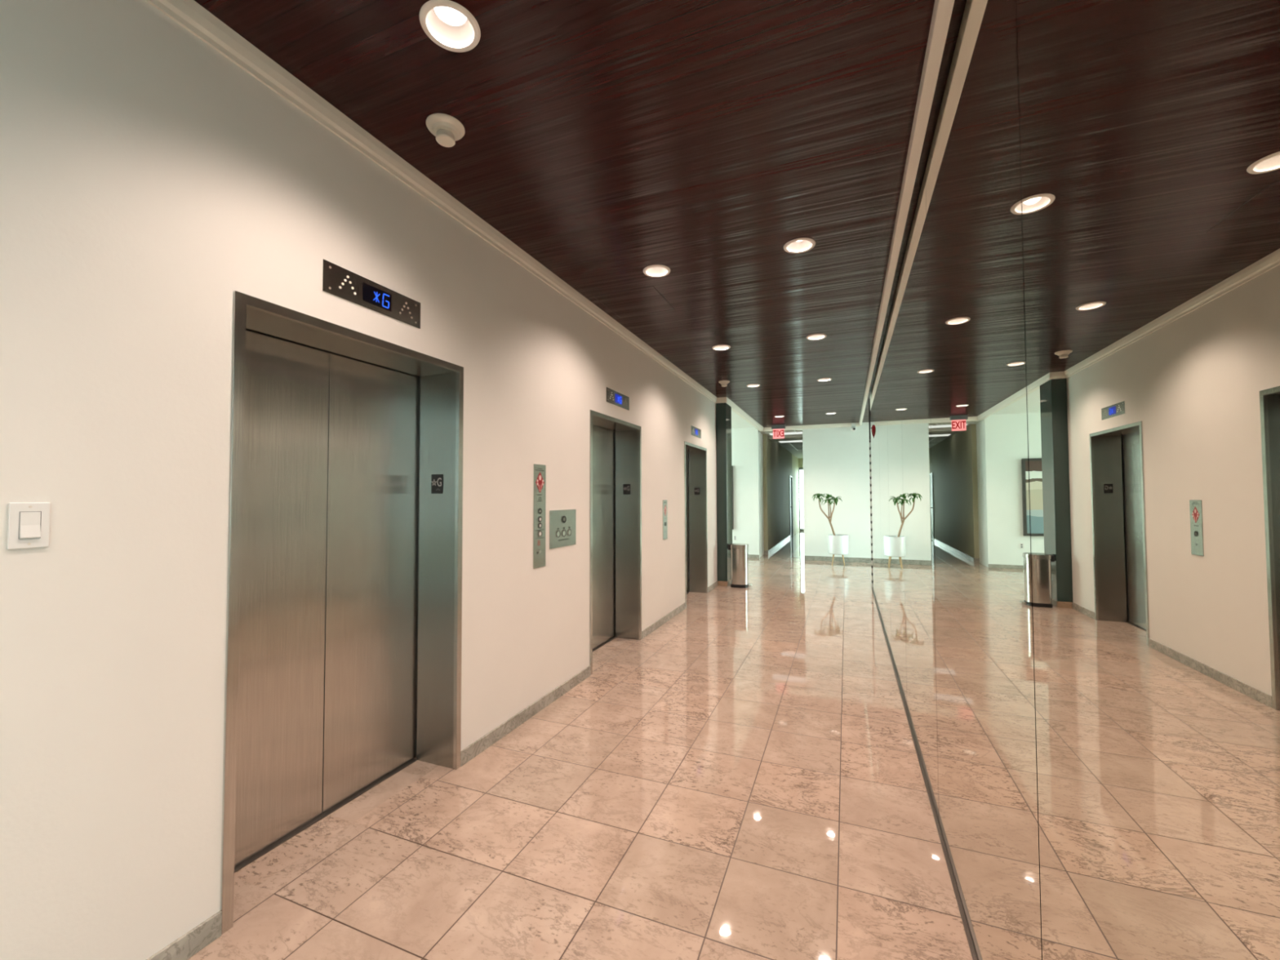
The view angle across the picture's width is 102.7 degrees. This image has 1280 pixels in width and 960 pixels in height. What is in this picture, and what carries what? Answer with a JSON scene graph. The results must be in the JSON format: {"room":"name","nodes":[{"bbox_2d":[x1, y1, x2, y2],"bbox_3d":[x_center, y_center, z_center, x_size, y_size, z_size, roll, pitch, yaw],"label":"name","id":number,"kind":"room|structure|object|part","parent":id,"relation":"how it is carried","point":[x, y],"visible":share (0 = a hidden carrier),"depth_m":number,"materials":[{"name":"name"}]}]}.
{"room":"lobby","nodes":[
{"label":"lobby","id":0,"kind":"room"},
{"bbox_2d":[0,0,717,959],"bbox_3d":[-0.951,-0.047,3.220,0.270,3.200,11.657,-1,-2,22],"label":"wall","id":1,"kind":"structure","parent":0,"point":[148,179],"depth_m":1.59,"materials":[{"name":"beige paint"}]},
{"bbox_2d":[6,502,50,549],"bbox_3d":[-1.564,0.116,1.311,0.013,0.117,0.072,-1,-2,22],"label":"light switch","id":2,"kind":"object","parent":1,"relation":"attached to","point":[28,523],"visible":1,"depth_m":1.31,"materials":[{"name":"white plastic"}]},
{"bbox_2d":[220,290,463,934],"bbox_3d":[-1.353,0.396,2.326,0.379,2.260,1.235,-1,-2,22],"label":"elevator","id":3,"kind":"object","parent":1,"relation":"attached to","point":[343,663],"visible":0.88,"depth_m":2.38,"materials":[{"name":"metal"}]},
{"bbox_3d":[-1.566,0.442,2.110,0.028,2.140,0.554,-1,-2,22],"label":"door panel","id":4,"kind":"part","parent":3,"relation":"part of","materials":[{"name":"metal"}]},
{"bbox_3d":[-1.461,1.525,2.336,0.078,0.004,1.063,-1,-2,22],"label":"sill","id":5,"kind":"part","parent":3,"relation":"part of","materials":[{"name":"brown metal"}]},
{"bbox_3d":[-1.357,0.458,2.627,0.028,2.140,0.554,-1,-2,22],"label":"door panel","id":6,"kind":"part","parent":3,"relation":"part of","materials":[{"name":"metal"}]},
{"bbox_2d":[322,258,420,328],"bbox_3d":[-1.184,-0.821,2.301,0.006,0.130,0.510,-1,-2,22],"label":"indicator","id":7,"kind":"object","parent":1,"relation":"attached to","point":[337,281],"visible":1,"depth_m":2.26,"materials":[{"name":"black metal"}]},
{"bbox_2d":[145,0,717,403],"bbox_3d":[-0.870,-1.451,3.068,0.034,0.086,11.357,-1,-2,22],"label":"trim","id":8,"kind":"structure","parent":1,"relation":"attached to","point":[190,15],"depth_m":2.21,"materials":[{"name":"beige paint"}]},
{"bbox_2d":[146,581,717,959],"bbox_3d":[-0.872,1.507,2.979,0.011,0.078,11.357,-1,-2,22],"label":"baseboard","id":9,"kind":"structure","parent":1,"relation":"attached to","point":[192,942],"depth_m":2.90,"materials":[{"name":"grey stone"}]},
{"bbox_2d":[533,463,546,568],"bbox_3d":[-0.684,0.244,3.498,0.009,0.701,0.148,-1,-2,22],"label":"station","id":10,"kind":"object","parent":1,"relation":"attached to","point":[540,470],"visible":1,"depth_m":3.49,"materials":[{"name":"silver metal"}]},
{"bbox_2d":[549,509,576,549],"bbox_3d":[-0.565,0.357,3.785,0.011,0.271,0.377,-1,-2,22],"label":"switch panel","id":11,"kind":"object","parent":1,"relation":"attached to","point":[562,522],"visible":1,"depth_m":3.77,"materials":[{"name":"grey metal"}]},
{"bbox_2d":[589,409,641,674],"bbox_3d":[-0.369,0.470,4.766,0.379,2.260,1.223,-1,-2,22],"label":"elevator","id":12,"kind":"object","parent":1,"relation":"attached to","point":[602,427],"visible":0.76,"depth_m":5.19,"materials":[{"name":"metal"}]},
{"bbox_3d":[-0.375,0.531,5.064,0.028,2.140,0.548,-1,-2,22],"label":"door panel","id":13,"kind":"part","parent":12,"relation":"part of","materials":[{"name":"metal"}]},
{"bbox_3d":[-0.478,1.599,4.776,0.078,0.004,1.051,-1,-2,22],"label":"sill","id":14,"kind":"part","parent":12,"relation":"part of","materials":[{"name":"brown metal"}]},
{"bbox_2d":[606,386,629,410],"bbox_3d":[-0.201,-0.747,4.742,0.006,0.130,0.510,-1,-2,22],"label":"indicator","id":15,"kind":"object","parent":1,"relation":"attached to","point":[613,397],"visible":1,"depth_m":4.72,"materials":[{"name":"blue"}]},
{"bbox_2d":[662,499,667,539],"bbox_3d":[0.292,0.458,5.915,0.011,0.452,0.152,-1,-2,22],"label":"station","id":16,"kind":"object","parent":1,"relation":"attached to","point":[664,502],"visible":1,"depth_m":5.91,"materials":[{"name":"silver metal"}]},
{"bbox_2d":[684,441,707,608],"bbox_3d":[0.623,0.544,7.229,0.379,2.260,1.237,-1,-2,22],"label":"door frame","id":17,"kind":"structure","parent":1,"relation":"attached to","point":[696,571],"depth_m":7.70,"materials":[{"name":"metal"}]},
{"bbox_3d":[0.618,0.606,7.530,0.028,2.140,0.554,-1,-2,22],"label":"door panel","id":18,"kind":"part","parent":17,"relation":"part of","materials":[{"name":"metal"}]},
{"bbox_2d":[690,425,701,438],"bbox_3d":[0.792,-0.673,7.204,0.006,0.130,0.510,-1,-2,22],"label":"indicator","id":19,"kind":"object","parent":1,"relation":"attached to","point":[695,432],"visible":1,"depth_m":7.18,"materials":[{"name":"blue"}]},
{"bbox_2d":[716,396,727,403],"bbox_3d":[1.314,-1.294,8.289,0.184,0.086,0.034,-1,-2,22],"label":"trim","id":20,"kind":"structure","parent":1,"relation":"attached to","point":[720,400],"depth_m":8.28,"materials":[{"name":"beige"}]},
{"bbox_2d":[194,0,958,427],"bbox_3d":[2.710,-1.484,3.747,6.230,0.001,15.490,-1,-2,22],"label":"ceiling","id":21,"kind":"structure","parent":0,"point":[608,141],"depth_m":2.29,"materials":[{"name":"brown wood"}]},
{"bbox_2d":[426,113,465,147],"bbox_3d":[-0.837,-1.488,2.203,0.158,0.067,0.158,-1,-2,22],"label":"smoke detector","id":22,"kind":"object","parent":21,"relation":"attached to","point":[446,129],"visible":1,"depth_m":2.17,"materials":[{"name":"beige plastic"}]},
{"bbox_2d":[419,0,480,52],"bbox_3d":[-0.642,-1.564,1.735,0.195,0.070,0.195,-1,-2,22],"label":"recessed light","id":23,"kind":"object","parent":21,"relation":"in","point":[450,25],"visible":0.94,"depth_m":1.76,"materials":[{"name":"white ceramic"}]},
{"bbox_2d":[592,285,675,317],"bbox_3d":[-0.039,-1.460,4.223,0.519,0.001,0.534,-1,-2,22],"label":"ceiling hatch","id":24,"kind":"object","parent":21,"relation":"attached to","point":[643,300],"visible":1,"depth_m":4.19,"materials":[{"name":"brown wood"}]},
{"bbox_2d":[643,264,670,277],"bbox_3d":[0.118,-1.507,3.622,0.195,0.070,0.195,-1,-2,22],"label":"recessed light","id":25,"kind":"object","parent":21,"relation":"in","point":[655,270],"visible":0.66,"depth_m":3.67,"materials":[{"name":"grey"}]},
{"bbox_2d":[711,344,730,350],"bbox_3d":[0.873,-1.450,5.495,0.195,0.070,0.195,-1,-2,22],"label":"recessed light","id":26,"kind":"object","parent":21,"relation":"in","point":[722,347],"visible":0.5,"depth_m":5.54,"materials":[{"name":"grey"}]},
{"bbox_2d":[718,380,729,386],"bbox_3d":[1.174,-1.339,7.139,0.158,0.067,0.158,-1,-2,22],"label":"smoke detector","id":27,"kind":"object","parent":21,"relation":"attached to","point":[724,383],"visible":1,"depth_m":7.10,"materials":[{"name":"beige plastic"}]},
{"bbox_2d":[746,383,759,386],"bbox_3d":[1.635,-1.393,7.386,0.195,0.070,0.195,-1,-2,22],"label":"recessed light","id":28,"kind":"object","parent":21,"relation":"in","point":[751,384],"visible":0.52,"depth_m":7.44,"materials":[{"name":"grey"}]},
{"bbox_2d":[771,424,785,439],"bbox_3d":[3.129,-1.087,11.563,0.300,0.305,0.080,-1,-2,22],"label":"exit sign","id":29,"kind":"object","parent":21,"relation":"hanging from","point":[778,430],"visible":1,"depth_m":11.55,"materials":[{"name":"red plastic"}]},
{"bbox_3d":[3.131,-1.044,11.562,0.249,0.219,0.006,-1,-2,22],"label":"lit panel","id":30,"kind":"part","parent":29,"relation":"part of","materials":[{"name":"red plastic"}]},
{"bbox_2d":[783,237,815,253],"bbox_3d":[1.015,-1.521,3.261,0.195,0.070,0.195,-1,-2,22],"label":"recessed light","id":31,"kind":"object","parent":21,"relation":"in","point":[802,245],"visible":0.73,"depth_m":3.31,"materials":[{"name":"grey"}]},
{"bbox_2d":[806,333,826,340],"bbox_3d":[1.770,-1.464,5.134,0.195,0.070,0.195,-1,-2,22],"label":"recessed light","id":32,"kind":"object","parent":21,"relation":"in","point":[815,336],"visible":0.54,"depth_m":5.19,"materials":[{"name":"grey"}]},
{"bbox_2d":[817,377,831,381],"bbox_3d":[2.532,-1.407,7.025,0.195,0.070,0.195,-1,-2,22],"label":"recessed light","id":33,"kind":"object","parent":21,"relation":"in","point":[821,379],"visible":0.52,"depth_m":7.07,"materials":[{"name":"grey"}]},
{"bbox_2d":[859,0,954,425],"bbox_3d":[1.950,-1.437,4.072,0.045,0.068,15.328,-1,-2,22],"label":"trim","id":34,"kind":"structure","parent":21,"relation":"attached to","point":[943,9],"depth_m":2.21,"materials":[{"name":"beige paint"}]},
{"bbox_2d":[186,530,973,959],"bbox_3d":[2.507,1.792,9.236,10.800,0.120,26.100,-1,-2,22],"label":"floor","id":35,"kind":"structure","parent":0,"point":[741,778],"depth_m":2.25,"materials":[{"name":"tile"}]},
{"bbox_2d":[715,402,732,586],"bbox_3d":[1.397,0.232,8.454,0.168,2.955,0.428,-1,-2,22],"label":"column","id":36,"kind":"structure","parent":35,"relation":"on","point":[723,411],"depth_m":8.28,"materials":[{"name":"grey stone"}]},
{"bbox_2d":[728,543,752,587],"bbox_3d":[1.611,1.366,8.197,0.364,0.672,0.280,-1,-2,22],"label":"pedal bin","id":37,"kind":"object","parent":35,"relation":"on","point":[739,552],"visible":1,"depth_m":8.08,"materials":[{"name":"silver metal"}]},
{"bbox_3d":[1.603,1.059,8.210,0.262,0.058,0.280,-1,-2,22],"label":"lid","id":38,"kind":"part","parent":37,"relation":"part of","materials":[{"name":"metal"}]},
{"bbox_2d":[812,493,848,566],"bbox_3d":[3.982,1.025,10.714,0.695,1.498,0.400,-1,-2,22],"label":"potted plant","id":39,"kind":"object","parent":35,"relation":"on","point":[837,544],"visible":1,"depth_m":10.57,"materials":[{"name":"beige plant"}]},
{"bbox_3d":[4.120,1.339,10.649,0.400,0.393,0.400,-1,-2,22],"label":"pot","id":40,"kind":"part","parent":39,"relation":"part of","materials":[{"name":"white ceramic"}]},
{"bbox_2d":[871,587,977,959],"bbox_3d":[1.966,1.559,3.885,0.012,0.012,8.740,-1,-2,22],"label":"trim","id":41,"kind":"structure","parent":35,"relation":"on","point":[971,947],"depth_m":2.20,"materials":[{"name":"brown metal"}]},
{"bbox_2d":[614,431,615,621],"bbox_3d":[-1.373,-0.041,3.389,0.060,3.200,11.657,-1,-2,22],"label":"wall","id":42,"kind":"structure","parent":0,"point":[615,431],"depth_m":5.98,"materials":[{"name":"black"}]},
{"bbox_2d":[688,456,688,563],"bbox_3d":[-0.879,0.087,9.419,4.230,3.320,0.100,-1,-2,22],"label":"wall","id":43,"kind":"structure","parent":0,"point":[688,456],"depth_m":8.67,"materials":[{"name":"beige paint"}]},
{"bbox_2d":[722,402,753,428],"bbox_3d":[-0.006,-1.312,11.149,4.600,0.099,3.683,-1,-2,22],"label":"wall","id":44,"kind":"structure","parent":0,"point":[737,421],"depth_m":11.26,"materials":[{"name":"white paint"}]},
{"bbox_2d":[762,434,792,550],"bbox_3d":[4.233,0.268,15.678,0.235,3.320,6.450,-1,-2,22],"label":"wall","id":45,"kind":"structure","parent":0,"point":[777,460],"depth_m":14.19,"materials":[{"name":"grey paint"}]},
{"bbox_2d":[764,534,790,554],"bbox_3d":[4.105,1.861,15.087,0.102,0.100,5.372,-1,-2,22],"label":"baseboard","id":46,"kind":"structure","parent":45,"relation":"attached to","point":[766,552],"depth_m":13.98,"materials":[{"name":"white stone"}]},
{"bbox_2d":[764,430,802,450],"bbox_3d":[4.392,-1.079,14.570,0.927,0.011,5.760,-1,-2,22],"label":"trim","id":47,"kind":"structure","parent":45,"relation":"attached to","point":[794,430],"depth_m":14.12,"materials":[{"name":"white plastic"}]},
{"bbox_2d":[789,475,793,537],"bbox_3d":[5.309,0.925,18.056,0.167,2.150,0.900,-1,-2,22],"label":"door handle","id":48,"kind":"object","parent":45,"relation":"in","point":[790,477],"depth_m":18.25,"materials":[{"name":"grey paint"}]},
{"bbox_2d":[758,430,803,458],"bbox_3d":[4.817,-1.025,16.609,1.662,0.160,9.860,-1,-2,22],"label":"ceiling","id":49,"kind":"structure","parent":0,"point":[798,454],"depth_m":14.82,"materials":[{"name":"grey tile"}]},
{"bbox_2d":[768,431,802,435],"bbox_3d":[3.606,-1.137,12.549,0.810,0.012,0.340,-1,-2,22],"label":"recessed light","id":50,"kind":"object","parent":49,"relation":"in","point":[793,433],"visible":0.64,"depth_m":12.54,"materials":[{"name":"white plastic"}]},
{"bbox_2d":[778,440,802,442],"bbox_3d":[4.334,-1.083,14.357,0.810,0.012,0.340,-1,-2,22],"label":"recessed light","id":51,"kind":"object","parent":49,"relation":"in","point":[797,441],"visible":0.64,"depth_m":14.31,"materials":[{"name":"white plastic"}]},
{"bbox_2d":[791,453,803,534],"bbox_3d":[6.381,0.390,19.770,1.162,3.320,2.750,-1,-2,22],"label":"wall","id":52,"kind":"structure","parent":0,"point":[797,463],"depth_m":19.86,"materials":[{"name":"beige paint"}]},
{"bbox_2d":[798,467,804,530],"bbox_3d":[6.985,0.785,20.944,0.925,2.600,0.080,-1,-2,22],"label":"window","id":53,"kind":"structure","parent":52,"relation":"in","point":[799,468],"depth_m":21.08,"materials":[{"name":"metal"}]},
{"bbox_2d":[731,422,871,558],"bbox_3d":[3.658,0.155,12.025,10.700,3.320,0.760,-1,-2,22],"label":"wall","id":54,"kind":"structure","parent":0,"point":[836,460],"depth_m":11.46,"materials":[{"name":"white paint"}]},
{"bbox_2d":[731,466,733,529],"bbox_3d":[1.677,0.427,12.375,1.155,1.510,0.054,-1,-2,22],"label":"framed picture","id":55,"kind":"object","parent":54,"relation":"attached to","point":[731,466],"visible":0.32,"depth_m":12.14,"materials":[{"name":"grey"}]},
{"bbox_2d":[725,397,763,431],"bbox_3d":[2.111,-1.248,10.133,0.084,0.105,3.982,-1,-2,22],"label":"trim","id":56,"kind":"structure","parent":54,"relation":"attached to","point":[735,408],"depth_m":9.77,"materials":[{"name":"beige"}]},
{"bbox_2d":[748,554,759,558],"bbox_3d":[0.759,1.812,12.727,4.349,0.070,0.012,-1,-2,22],"label":"baseboard","id":57,"kind":"structure","parent":54,"relation":"attached to","point":[749,555],"depth_m":11.96,"materials":[{"name":"grey stone"}]},
{"bbox_2d":[762,422,859,431],"bbox_3d":[3.842,-1.207,11.617,2.086,0.105,0.134,-1,-2,22],"label":"trim","id":58,"kind":"structure","parent":54,"relation":"attached to","point":[843,424],"depth_m":11.52,"materials":[{"name":"beige"}]},
{"bbox_2d":[804,555,871,562],"bbox_3d":[5.999,1.717,10.618,4.952,0.095,0.012,-1,-2,22],"label":"baseboard","id":59,"kind":"structure","parent":54,"relation":"attached to","point":[806,557],"depth_m":11.27,"materials":[{"name":"grey stone"}]},
{"bbox_2d":[850,422,856,431],"bbox_3d":[4.651,-1.155,11.147,0.106,0.193,0.132,-1,-2,22],"label":"security camera","id":60,"kind":"object","parent":54,"relation":"attached to","point":[853,424],"visible":1,"depth_m":11.14,"materials":[{"name":"white plastic"}]},
{"bbox_3d":[2.034,-0.095,3.901,0.132,3.320,8.744,-1,-2,22],"label":"wall","id":61,"kind":"structure","parent":0,"visible":0},
{"bbox_2d":[868,398,872,587],"bbox_3d":[3.660,0.203,7.956,0.151,2.969,0.006,-1,-2,22],"label":"trim","id":62,"kind":"structure","parent":61,"relation":"attached to","point":[868,398],"depth_m":7.98,"materials":[{"name":"grey metal"}]},
{"bbox_2d":[869,380,875,598],"bbox_3d":[3.413,0.153,7.508,0.006,3.034,1.015,-1,-2,22],"label":"wall mirror","id":63,"kind":"object","parent":61,"relation":"attached to","point":[872,473],"visible":0.86,"depth_m":7.47,"materials":[{"name":"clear mirror"}]},
{"bbox_2d":[872,359,882,622],"bbox_3d":[2.983,0.121,6.441,0.006,3.034,1.275,-1,-2,22],"label":"wall mirror","id":64,"kind":"object","parent":61,"relation":"attached to","point":[875,383],"visible":0.79,"depth_m":6.36,"materials":[{"name":"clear mirror"}]},
{"bbox_2d":[877,323,891,653],"bbox_3d":[2.505,0.085,5.255,0.006,3.034,1.275,-1,-2,22],"label":"wall mirror","id":65,"kind":"object","parent":61,"relation":"attached to","point":[882,362],"visible":0.93,"depth_m":5.15,"materials":[{"name":"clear mirror"}]},
{"bbox_2d":[885,265,906,707],"bbox_3d":[2.026,0.049,4.065,0.006,3.034,1.280,-1,-2,22],"label":"wall mirror","id":66,"kind":"object","parent":61,"relation":"attached to","point":[893,374],"visible":0.86,"depth_m":3.93,"materials":[{"name":"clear mirror"}]},
{"bbox_2d":[898,150,938,820],"bbox_3d":[1.549,0.013,2.883,0.006,3.034,1.260,-1,-2,22],"label":"wall mirror","id":67,"kind":"object","parent":61,"relation":"attached to","point":[922,709],"visible":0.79,"depth_m":2.71,"materials":[{"name":"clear mirror"}]},
{"bbox_2d":[924,0,1042,959],"bbox_3d":[1.067,-0.023,1.687,0.006,3.034,1.310,-1,-2,22],"label":"wall mirror","id":68,"kind":"object","parent":61,"relation":"attached to","point":[986,706],"visible":1,"depth_m":1.44,"materials":[{"name":"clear mirror"}]},
{"bbox_2d":[1016,0,1279,959],"bbox_3d":[0.582,-0.059,0.482,0.006,3.034,1.280,-1,-2,22],"label":"wall mirror","id":69,"kind":"object","parent":61,"relation":"attached to","point":[1149,129],"visible":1,"depth_m":0.64,"materials":[{"name":"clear mirror"}]},
{"label":"outside","id":70,"kind":"structure","parent":0,"visible":0},
{"bbox_2d":[800,520,804,528],"bbox_3d":[2.488,1.878,8.648,30.000,0.070,50.000,-1,-2,22],"label":"ground","id":71,"kind":"structure","parent":70,"point":[802,522],"depth_m":27.95,"materials":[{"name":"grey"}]}
]}

